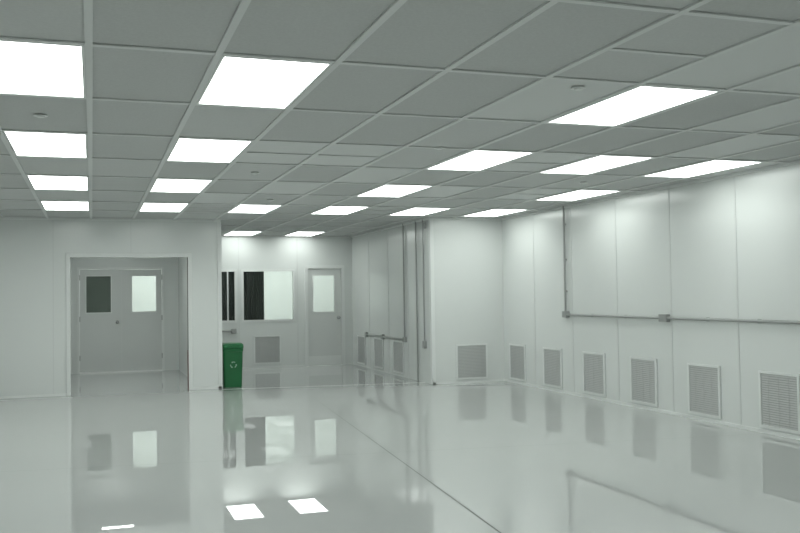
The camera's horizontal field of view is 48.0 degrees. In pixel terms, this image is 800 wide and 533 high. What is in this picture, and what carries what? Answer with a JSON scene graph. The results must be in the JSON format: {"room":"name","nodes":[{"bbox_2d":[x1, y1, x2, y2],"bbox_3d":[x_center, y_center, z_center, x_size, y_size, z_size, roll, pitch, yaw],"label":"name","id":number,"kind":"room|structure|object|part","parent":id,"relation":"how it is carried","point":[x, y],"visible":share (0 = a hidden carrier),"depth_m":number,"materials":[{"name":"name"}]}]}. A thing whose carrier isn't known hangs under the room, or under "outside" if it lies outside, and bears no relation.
{"room":"clean room","nodes":[
{"label":"clean room","id":0,"kind":"room"},
{"bbox_2d":[0,219,218,396],"bbox_3d":[-5.733,0.609,13.302,6.080,2.663,0.150,0,-2,-19],"label":"wall","id":1,"kind":"structure","parent":0,"point":[26,255],"depth_m":13.43,"materials":[{"name":"paint"}]},
{"bbox_2d":[0,386,221,398],"bbox_3d":[-5.616,1.919,13.210,5.930,0.035,0.012,0,-2,-19],"label":"baseboard","id":2,"kind":"structure","parent":1,"relation":"attached to","point":[214,387],"depth_m":13.33,"materials":[{"name":"white metal"}]},
{"bbox_2d":[66,253,192,395],"bbox_3d":[-4.127,0.863,13.754,1.850,2.135,0.020,0,-2,-19],"label":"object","id":3,"kind":"structure","parent":1,"relation":"attached to","point":[68,344],"depth_m":13.72,"materials":[{"name":"white metal"}]},
{"bbox_2d":[52,220,408,393],"bbox_3d":[-4.530,0.674,15.546,8.728,2.633,3.623,0,-2,-19],"label":"trim","id":4,"kind":"structure","parent":1,"relation":"attached to","point":[52,220],"depth_m":16.39,"materials":[{"name":"white metal"}]},
{"bbox_2d":[217,219,435,388],"bbox_3d":[-1.166,0.587,14.338,3.436,2.633,0.173,-1,-2,-2],"label":"trim","id":5,"kind":"structure","parent":1,"relation":"attached to","point":[430,221],"depth_m":14.29,"materials":[{"name":"white metal"}]},
{"bbox_2d":[70,257,178,373],"bbox_3d":[-5.491,0.736,17.607,2.230,2.663,0.100,0,-2,-19],"label":"wall","id":6,"kind":"structure","parent":0,"point":[171,303],"depth_m":17.82,"materials":[{"name":"paint"}]},
{"bbox_2d":[86,276,110,312],"bbox_3d":[-5.868,0.544,17.487,0.460,0.710,0.006,0,-2,-19],"label":"blind","id":7,"kind":"object","parent":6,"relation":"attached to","point":[98,288],"visible":1,"depth_m":17.48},
{"bbox_2d":[80,270,120,372],"bbox_3d":[-5.821,1.061,17.474,0.767,1.995,0.045,0,-2,-19],"label":"leaf","id":8,"kind":"object","parent":6,"relation":"attached to","point":[100,335],"visible":1,"depth_m":17.45,"materials":[{"name":"paint"}]},
{"bbox_2d":[85,275,111,313],"bbox_3d":[-5.856,0.543,17.452,0.490,0.740,0.008,0,-2,-19],"label":"bead","id":9,"kind":"object","parent":8,"relation":"attached to","point":[86,275],"visible":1,"depth_m":17.44,"materials":[{"name":"white metal"}]},
{"bbox_2d":[121,270,122,370],"bbox_3d":[-5.446,1.058,17.572,0.020,1.995,0.011,0,-2,-19],"label":"astragal","id":10,"kind":"object","parent":8,"relation":"attached to","point":[121,270],"visible":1,"depth_m":17.57,"materials":[{"name":"white paint"}]},
{"bbox_2d":[77,267,164,373],"bbox_3d":[-5.460,1.042,17.598,1.620,2.050,0.115,0,-2,-19],"label":"frame","id":11,"kind":"object","parent":6,"relation":"attached to","point":[78,268],"visible":1,"depth_m":17.49,"materials":[{"name":"white metal"}]},
{"bbox_2d":[122,269,161,370],"bbox_3d":[-5.094,1.058,17.723,0.757,1.995,0.045,0,-2,-19],"label":"leaf","id":12,"kind":"object","parent":6,"relation":"attached to","point":[141,332],"visible":1,"depth_m":17.69,"materials":[{"name":"paint"}]},
{"bbox_2d":[131,275,156,312],"bbox_3d":[-5.052,0.539,17.728,0.490,0.740,0.008,0,-2,-19],"label":"bead","id":13,"kind":"object","parent":12,"relation":"attached to","point":[131,275],"visible":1,"depth_m":17.72,"materials":[{"name":"white metal"}]},
{"bbox_2d":[178,257,187,376],"bbox_3d":[-3.667,0.665,16.188,0.300,2.663,3.970,0,-2,-19],"label":"wall","id":14,"kind":"structure","parent":0,"point":[182,261],"depth_m":17.10,"materials":[{"name":"paint"}]},
{"bbox_2d":[187,350,188,389],"bbox_3d":[-3.309,1.616,14.024,0.015,0.620,0.030,0,-2,-19],"label":"strip","id":15,"kind":"object","parent":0,"point":[187,350],"depth_m":14.01,"materials":[{"name":"white metal"}]},
{"bbox_2d":[187,257,188,349],"bbox_3d":[-3.322,0.579,14.056,0.010,1.455,0.030,0,-2,-19],"label":"seal","id":16,"kind":"object","parent":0,"point":[187,257],"depth_m":14.05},
{"bbox_2d":[79,269,333,319],"bbox_3d":[-4.511,0.816,20.716,8.900,2.663,0.150,0,-2,-19],"label":"wall","id":17,"kind":"structure","parent":0,"point":[277,284],"depth_m":21.19,"materials":[{"name":"paint"}]},
{"bbox_2d":[221,237,352,366],"bbox_3d":[-2.451,0.710,18.253,3.340,2.663,0.150,0,-2,-19],"label":"wall","id":18,"kind":"structure","parent":0,"point":[254,252],"depth_m":18.22,"materials":[{"name":"paint"}]},
{"bbox_2d":[222,272,234,320],"bbox_3d":[-3.650,0.593,17.863,0.720,1.000,0.012,0,-2,-19],"label":"blind","id":19,"kind":"object","parent":18,"relation":"attached to","point":[224,274],"visible":0.36,"depth_m":17.94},
{"bbox_2d":[222,269,236,322],"bbox_3d":[-3.625,0.590,17.790,0.780,1.060,0.052,0,-2,-19],"label":"frame","id":20,"kind":"object","parent":18,"relation":"attached to","point":[223,270],"visible":0.54,"depth_m":17.87,"materials":[{"name":"white metal"}]},
{"bbox_2d":[222,329,236,332],"bbox_3d":[-3.596,1.283,17.729,0.730,0.090,0.056,0,-2,-19],"label":"conduit","id":21,"kind":"object","parent":18,"relation":"attached to","point":[231,330],"visible":0.45,"depth_m":17.80,"materials":[{"name":"grey metal"}]},
{"bbox_2d":[244,272,263,319],"bbox_3d":[-2.960,0.589,18.100,0.440,1.000,0.012,0,-2,-19],"label":"blind","id":22,"kind":"object","parent":18,"relation":"attached to","point":[253,281],"visible":1,"depth_m":18.11,"materials":[{"name":"black fabric"}]},
{"bbox_2d":[254,335,280,363],"bbox_3d":[-2.665,1.669,18.057,0.550,0.570,0.018,0,-2,-19],"label":"air vent","id":23,"kind":"object","parent":18,"relation":"in","point":[267,348],"visible":1,"depth_m":18.05,"materials":[{"name":"white metal"}]},
{"bbox_2d":[241,269,295,321],"bbox_3d":[-2.652,0.585,18.113,1.090,1.060,0.032,0,-2,-19],"label":"frame","id":24,"kind":"object","parent":18,"relation":"attached to","point":[242,270],"visible":1,"depth_m":18.07,"materials":[{"name":"white metal"}]},
{"bbox_2d":[242,365,304,368],"bbox_3d":[-2.963,2.023,17.945,2.160,0.035,0.012,0,-2,-19],"label":"baseboard","id":25,"kind":"structure","parent":18,"relation":"attached to","point":[285,365],"depth_m":18.08,"materials":[{"name":"white metal"}]},
{"bbox_2d":[308,269,341,365],"bbox_3d":[-1.555,1.036,18.512,0.700,1.980,0.049,0,-2,-19],"label":"leaf","id":26,"kind":"object","parent":18,"relation":"attached to","point":[324,329],"depth_m":18.48,"materials":[{"name":"paint"}]},
{"bbox_2d":[312,275,334,312],"bbox_3d":[-1.569,0.560,18.498,0.480,0.780,0.008,0,-2,-19],"label":"bead","id":27,"kind":"object","parent":26,"relation":"attached to","point":[312,275],"visible":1,"depth_m":18.48,"materials":[{"name":"white metal"}]},
{"bbox_3d":[-1.535,1.925,18.464,0.680,0.180,0.004,0,-2,-19],"label":"kick edge","id":28,"kind":"part","parent":26,"relation":"part of","materials":[{"name":"white metal"}]},
{"bbox_2d":[304,265,345,365],"bbox_3d":[-1.565,1.007,18.538,0.840,2.060,0.165,0,-2,-19],"label":"frame","id":29,"kind":"object","parent":18,"relation":"attached to","point":[306,267],"visible":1,"depth_m":18.53,"materials":[{"name":"white metal"}]},
{"bbox_2d":[352,220,428,382],"bbox_3d":[-0.197,0.626,16.596,0.150,2.663,4.450,0,-2,-19],"label":"wall","id":30,"kind":"structure","parent":0,"point":[371,287],"depth_m":16.20,"materials":[{"name":"paint"}]},
{"bbox_2d":[357,335,365,364],"bbox_3d":[-0.772,1.670,18.027,0.018,0.570,0.550,0,-2,-19],"label":"air vent","id":31,"kind":"object","parent":30,"relation":"in","point":[361,340],"visible":0.98,"depth_m":18.03,"materials":[{"name":"white metal"}]},
{"bbox_2d":[374,337,383,368],"bbox_3d":[-0.399,1.631,16.940,0.018,0.570,0.550,0,-2,-19],"label":"air vent","id":32,"kind":"object","parent":30,"relation":"in","point":[378,342],"visible":1,"depth_m":16.92,"materials":[{"name":"white metal"}]},
{"bbox_2d":[364,224,406,341],"bbox_3d":[-0.306,0.321,16.601,0.050,2.046,2.390,0,-2,-19],"label":"conduit","id":33,"kind":"object","parent":30,"relation":"attached to","point":[404,339],"visible":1,"depth_m":15.52,"materials":[{"name":"grey metal"}]},
{"bbox_2d":[393,340,403,373],"bbox_3d":[-0.027,1.593,15.853,0.018,0.570,0.550,0,-2,-19],"label":"air vent","id":34,"kind":"object","parent":30,"relation":"in","point":[398,346],"visible":0.98,"depth_m":15.85,"materials":[{"name":"white metal"}]},
{"bbox_2d":[415,222,418,380],"bbox_3d":[0.277,0.568,14.904,0.026,2.661,0.026,0,-2,-19],"label":"conduit","id":35,"kind":"object","parent":30,"relation":"attached to","point":[415,222],"visible":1,"depth_m":14.89,"materials":[{"name":"grey metal"}]},
{"bbox_2d":[422,219,426,348],"bbox_3d":[0.394,0.276,14.560,0.050,2.101,0.155,0,-2,-19],"label":"conduit","id":36,"kind":"object","parent":30,"relation":"attached to","point":[424,343],"visible":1,"depth_m":14.58,"materials":[{"name":"grey metal"}]},
{"bbox_2d":[0,0,799,235],"bbox_3d":[-1.479,-1.044,8.151,12.300,0.200,26.900,0,-2,-19],"label":"ceiling","id":37,"kind":"structure","parent":0,"point":[422,33],"depth_m":5.66,"materials":[{"name":"tile"}]},
{"bbox_2d":[33,114,47,117],"bbox_3d":[-2.361,-0.989,5.900,0.090,0.018,0.090,0,-2,-19],"label":"sprinkler head","id":38,"kind":"object","parent":37,"relation":"attached to","point":[35,115],"visible":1,"depth_m":5.88},
{"bbox_2d":[0,40,85,97],"bbox_3d":[-1.966,-1.034,4.747,0.570,0.010,1.180,0,-2,-19],"label":"ceiling light panel","id":39,"kind":"object","parent":37,"relation":"in","point":[26,68],"depth_m":4.72,"materials":[{"name":"white plastic"}]},
{"bbox_2d":[3,131,87,157],"bbox_3d":[-2.757,-0.952,7.053,0.570,0.010,1.180,0,-2,-19],"label":"ceiling light panel","id":40,"kind":"object","parent":37,"relation":"in","point":[36,144],"depth_m":7.01,"materials":[{"name":"white plastic"}]},
{"bbox_2d":[26,175,88,190],"bbox_3d":[-3.547,-0.870,9.360,0.570,0.010,1.180,0,-2,-19],"label":"ceiling light panel","id":41,"kind":"object","parent":37,"relation":"in","point":[37,182],"depth_m":9.33,"materials":[{"name":"white plastic"}]},
{"bbox_2d":[40,201,88,210],"bbox_3d":[-4.338,-0.788,11.667,0.570,0.010,1.180,0,-2,-19],"label":"ceiling light panel","id":42,"kind":"object","parent":37,"relation":"in","point":[47,205],"depth_m":11.64,"materials":[{"name":"white plastic"}]},
{"bbox_2d":[139,203,187,211],"bbox_3d":[-3.184,-0.793,12.063,0.570,0.010,1.180,0,-2,-19],"label":"ceiling light panel","id":43,"kind":"object","parent":37,"relation":"in","point":[146,207],"depth_m":12.06,"materials":[{"name":"white plastic"}]},
{"bbox_2d":[149,179,212,192],"bbox_3d":[-2.393,-0.875,9.756,0.570,0.010,1.180,0,-2,-19],"label":"ceiling light panel","id":44,"kind":"object","parent":37,"relation":"in","point":[160,185],"depth_m":9.73,"materials":[{"name":"white plastic"}]},
{"bbox_2d":[166,138,252,162],"bbox_3d":[-1.603,-0.957,7.449,0.570,0.010,1.180,0,-2,-19],"label":"ceiling light panel","id":45,"kind":"object","parent":37,"relation":"in","point":[188,150],"depth_m":7.41,"materials":[{"name":"white plastic"}]},
{"bbox_2d":[223,231,259,235],"bbox_3d":[-3.035,-0.637,17.270,0.570,0.010,1.180,0,-2,-19],"label":"ceiling light panel","id":46,"kind":"object","parent":37,"relation":"in","point":[233,233],"depth_m":17.30,"materials":[{"name":"white plastic"}]},
{"bbox_2d":[227,205,281,212],"bbox_3d":[-2.030,-0.799,12.459,0.570,0.010,1.180,0,-2,-19],"label":"ceiling light panel","id":47,"kind":"object","parent":37,"relation":"in","point":[240,208],"depth_m":12.43,"materials":[{"name":"white plastic"}]},
{"bbox_2d":[196,56,331,108],"bbox_3d":[-0.812,-1.039,5.142,0.570,0.010,1.180,0,-2,-19],"label":"ceiling light panel","id":48,"kind":"object","parent":37,"relation":"in","point":[235,81],"depth_m":5.06,"materials":[{"name":"white plastic"}]},
{"bbox_2d":[285,232,323,235],"bbox_3d":[-1.881,-0.643,17.666,0.570,0.010,1.180,0,-2,-19],"label":"ceiling light panel","id":49,"kind":"object","parent":37,"relation":"in","point":[296,233],"depth_m":17.62,"materials":[{"name":"white plastic"}]},
{"bbox_2d":[311,206,368,214],"bbox_3d":[-0.876,-0.804,12.855,0.570,0.010,1.180,0,-2,-19],"label":"ceiling light panel","id":50,"kind":"object","parent":37,"relation":"in","point":[340,210],"depth_m":12.86,"materials":[{"name":"white plastic"}]},
{"bbox_2d":[358,185,431,196],"bbox_3d":[-0.085,-0.886,10.548,0.570,0.010,1.180,0,-2,-19],"label":"ceiling light panel","id":51,"kind":"object","parent":37,"relation":"in","point":[386,190],"depth_m":10.55,"materials":[{"name":"white plastic"}]},
{"bbox_2d":[0,0,799,236],"bbox_3d":[-1.290,-0.977,6.955,10.678,0.011,22.078,0,-2,-19],"label":"grid","id":52,"kind":"object","parent":37,"relation":"attached to","point":[243,5],"visible":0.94,"depth_m":6.18,"materials":[{"name":"white paint"}]},
{"bbox_2d":[391,208,451,215],"bbox_3d":[0.278,-0.809,13.250,0.570,0.010,1.180,0,-2,-19],"label":"ceiling light panel","id":53,"kind":"object","parent":37,"relation":"in","point":[414,211],"depth_m":13.23,"materials":[{"name":"white plastic"}]},
{"bbox_2d":[427,150,532,170],"bbox_3d":[0.705,-0.968,8.241,0.570,0.010,1.180,0,-2,-19],"label":"ceiling light panel","id":54,"kind":"object","parent":37,"relation":"in","point":[476,160],"depth_m":8.21,"materials":[{"name":"white plastic"}]},
{"bbox_2d":[466,209,525,216],"bbox_3d":[1.432,-0.815,13.646,0.570,0.010,1.180,0,-2,-19],"label":"ceiling light panel","id":55,"kind":"object","parent":37,"relation":"in","point":[495,212],"depth_m":13.69,"materials":[{"name":"white plastic"}]},
{"bbox_2d":[571,86,585,90],"bbox_3d":[1.058,-1.058,5.332,0.090,0.018,0.090,0,-2,-19],"label":"sprinkler head","id":56,"kind":"object","parent":37,"relation":"attached to","point":[576,88],"visible":1,"depth_m":5.31},
{"bbox_2d":[538,190,619,200],"bbox_3d":[2.223,-0.897,11.339,0.570,0.010,1.180,0,-2,-19],"label":"ceiling light panel","id":57,"kind":"object","parent":37,"relation":"in","point":[580,194],"depth_m":11.33,"materials":[{"name":"white plastic"}]},
{"bbox_2d":[540,155,651,174],"bbox_3d":[1.859,-0.973,8.637,0.570,0.010,1.180,0,-2,-19],"label":"ceiling light panel","id":58,"kind":"object","parent":37,"relation":"in","point":[599,163],"depth_m":8.60,"materials":[{"name":"white plastic"}]},
{"bbox_2d":[546,86,720,126],"bbox_3d":[1.496,-1.050,5.934,0.570,0.010,1.180,0,-2,-19],"label":"ceiling light panel","id":59,"kind":"object","parent":37,"relation":"in","point":[641,101],"depth_m":5.87,"materials":[{"name":"white plastic"}]},
{"bbox_2d":[643,160,762,177],"bbox_3d":[3.013,-0.979,9.033,0.570,0.010,1.180,0,-2,-19],"label":"ceiling light panel","id":60,"kind":"object","parent":37,"relation":"in","point":[713,166],"depth_m":9.00,"materials":[{"name":"white plastic"}]},
{"bbox_2d":[0,364,799,532],"bbox_3d":[-1.503,1.789,8.412,11.200,0.120,25.600,0,-2,-19],"label":"floor","id":61,"kind":"structure","parent":0,"point":[739,482],"depth_m":7.70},
{"bbox_2d":[80,369,162,373],"bbox_3d":[-5.439,2.053,17.551,1.540,0.025,0.150,0,-2,-19],"label":"threshold","id":62,"kind":"object","parent":61,"relation":"on","point":[157,369],"visible":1,"depth_m":17.47,"materials":[{"name":"silver metal"}]},
{"bbox_2d":[222,342,243,387],"bbox_3d":[-2.707,1.581,14.458,0.350,0.700,0.402,0,-2,-19],"label":"waste bin","id":63,"kind":"object","parent":61,"relation":"on","point":[232,352],"visible":0.8,"depth_m":14.30,"materials":[{"name":"green plastic"}]},
{"bbox_3d":[-2.713,1.270,14.468,0.332,0.078,0.400,0,-2,-19],"label":"lid","id":64,"kind":"part","parent":63,"relation":"part of","materials":[{"name":"green plastic"}]},
{"bbox_2d":[223,382,424,389],"bbox_3d":[-1.173,1.902,14.312,3.196,0.001,0.490,0,-2,-19],"label":"trim","id":65,"kind":"structure","parent":61,"relation":"on","point":[421,382],"depth_m":14.34,"materials":[{"name":"silver metal"}]},
{"bbox_2d":[309,394,500,532],"bbox_3d":[0.600,1.606,5.437,1.361,0.001,16.001,0,-2,-19],"label":"joint","id":66,"kind":"object","parent":61,"relation":"on","point":[309,394],"visible":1,"depth_m":7.07,"materials":[{"name":"grey"}]},
{"bbox_2d":[427,219,504,383],"bbox_3d":[1.073,0.546,14.601,1.260,2.663,0.150,0,-2,-19],"label":"wall","id":67,"kind":"structure","parent":0,"point":[468,263],"depth_m":14.53,"materials":[{"name":"paint"}]},
{"bbox_2d":[433,379,503,384],"bbox_3d":[1.114,1.857,14.483,1.248,0.035,0.012,0,-2,-19],"label":"baseboard","id":68,"kind":"structure","parent":67,"relation":"attached to","point":[489,380],"depth_m":14.48,"materials":[{"name":"white metal"}]},
{"bbox_2d":[456,343,487,379],"bbox_3d":[1.163,1.534,14.508,0.550,0.570,0.018,0,-2,-19],"label":"air vent","id":69,"kind":"object","parent":67,"relation":"in","point":[471,359],"visible":1,"depth_m":14.51,"materials":[{"name":"white metal"}]},
{"bbox_2d":[502,164,799,435],"bbox_3d":[4.584,0.248,6.534,0.150,2.663,17.700,0,-2,-19],"label":"wall","id":70,"kind":"structure","parent":0,"point":[702,220],"depth_m":10.47,"materials":[{"name":"paint"}]},
{"bbox_2d":[509,343,525,381],"bbox_3d":[1.862,1.515,14.229,0.018,0.570,0.550,0,-2,-19],"label":"air vent","id":71,"kind":"object","parent":70,"relation":"in","point":[517,352],"visible":1,"depth_m":14.22,"materials":[{"name":"white metal"}]},
{"bbox_2d":[543,347,562,388],"bbox_3d":[2.234,1.476,13.145,0.018,0.570,0.550,0,-2,-19],"label":"air vent","id":72,"kind":"object","parent":70,"relation":"in","point":[552,357],"visible":1,"depth_m":13.13,"materials":[{"name":"white metal"}]},
{"bbox_2d":[582,351,605,396],"bbox_3d":[2.606,1.438,12.060,0.018,0.570,0.550,0,-2,-19],"label":"air vent","id":73,"kind":"object","parent":70,"relation":"in","point":[594,370],"visible":1,"depth_m":12.05,"materials":[{"name":"white metal"}]},
{"bbox_2d":[532,176,741,424],"bbox_3d":[4.450,0.270,6.688,0.004,2.633,14.840,0,-2,-19],"label":"trim","id":74,"kind":"structure","parent":70,"relation":"attached to","point":[733,176],"depth_m":10.48,"materials":[{"name":"grey metal"}]},
{"bbox_2d":[630,356,657,406],"bbox_3d":[2.977,1.399,10.976,0.018,0.570,0.550,0,-2,-19],"label":"air vent","id":75,"kind":"object","parent":70,"relation":"in","point":[643,371],"visible":1,"depth_m":10.96,"materials":[{"name":"white metal"}]},
{"bbox_2d":[504,379,799,439],"bbox_3d":[4.527,1.562,6.468,0.012,0.035,17.400,0,-2,-19],"label":"baseboard","id":76,"kind":"structure","parent":70,"relation":"attached to","point":[507,380],"depth_m":10.46,"materials":[{"name":"white metal"}]},
{"bbox_2d":[562,206,799,323],"bbox_3d":[4.791,-0.320,5.599,0.060,1.586,15.260,0,-2,-19],"label":"conduit","id":77,"kind":"object","parent":70,"relation":"attached to","point":[661,317],"visible":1,"depth_m":10.59,"materials":[{"name":"grey metal"}]},
{"bbox_2d":[687,362,721,418],"bbox_3d":[3.349,1.361,9.892,0.018,0.570,0.550,0,-2,-19],"label":"air vent","id":78,"kind":"object","parent":70,"relation":"in","point":[704,380],"visible":1,"depth_m":9.88,"materials":[{"name":"white metal"}]},
{"bbox_2d":[758,370,799,433],"bbox_3d":[3.721,1.322,8.807,0.018,0.570,0.550,0,-2,-19],"label":"air vent","id":79,"kind":"object","parent":70,"relation":"in","point":[779,392],"visible":1,"depth_m":8.80,"materials":[{"name":"white metal"}]},
{"bbox_3d":[-5.511,0.308,3.510,0.150,2.663,18.530,0,-2,-19],"label":"wall","id":80,"kind":"structure","parent":0,"visible":0},
{"bbox_2d":[0,160,799,237],"bbox_3d":[2.558,-0.962,9.030,21.348,0.029,9.737,-2,-2,42],"label":"trim","id":81,"kind":"structure","parent":80,"relation":"attached to","point":[796,161],"depth_m":13.42,"materials":[{"name":"white metal"}]}
]}

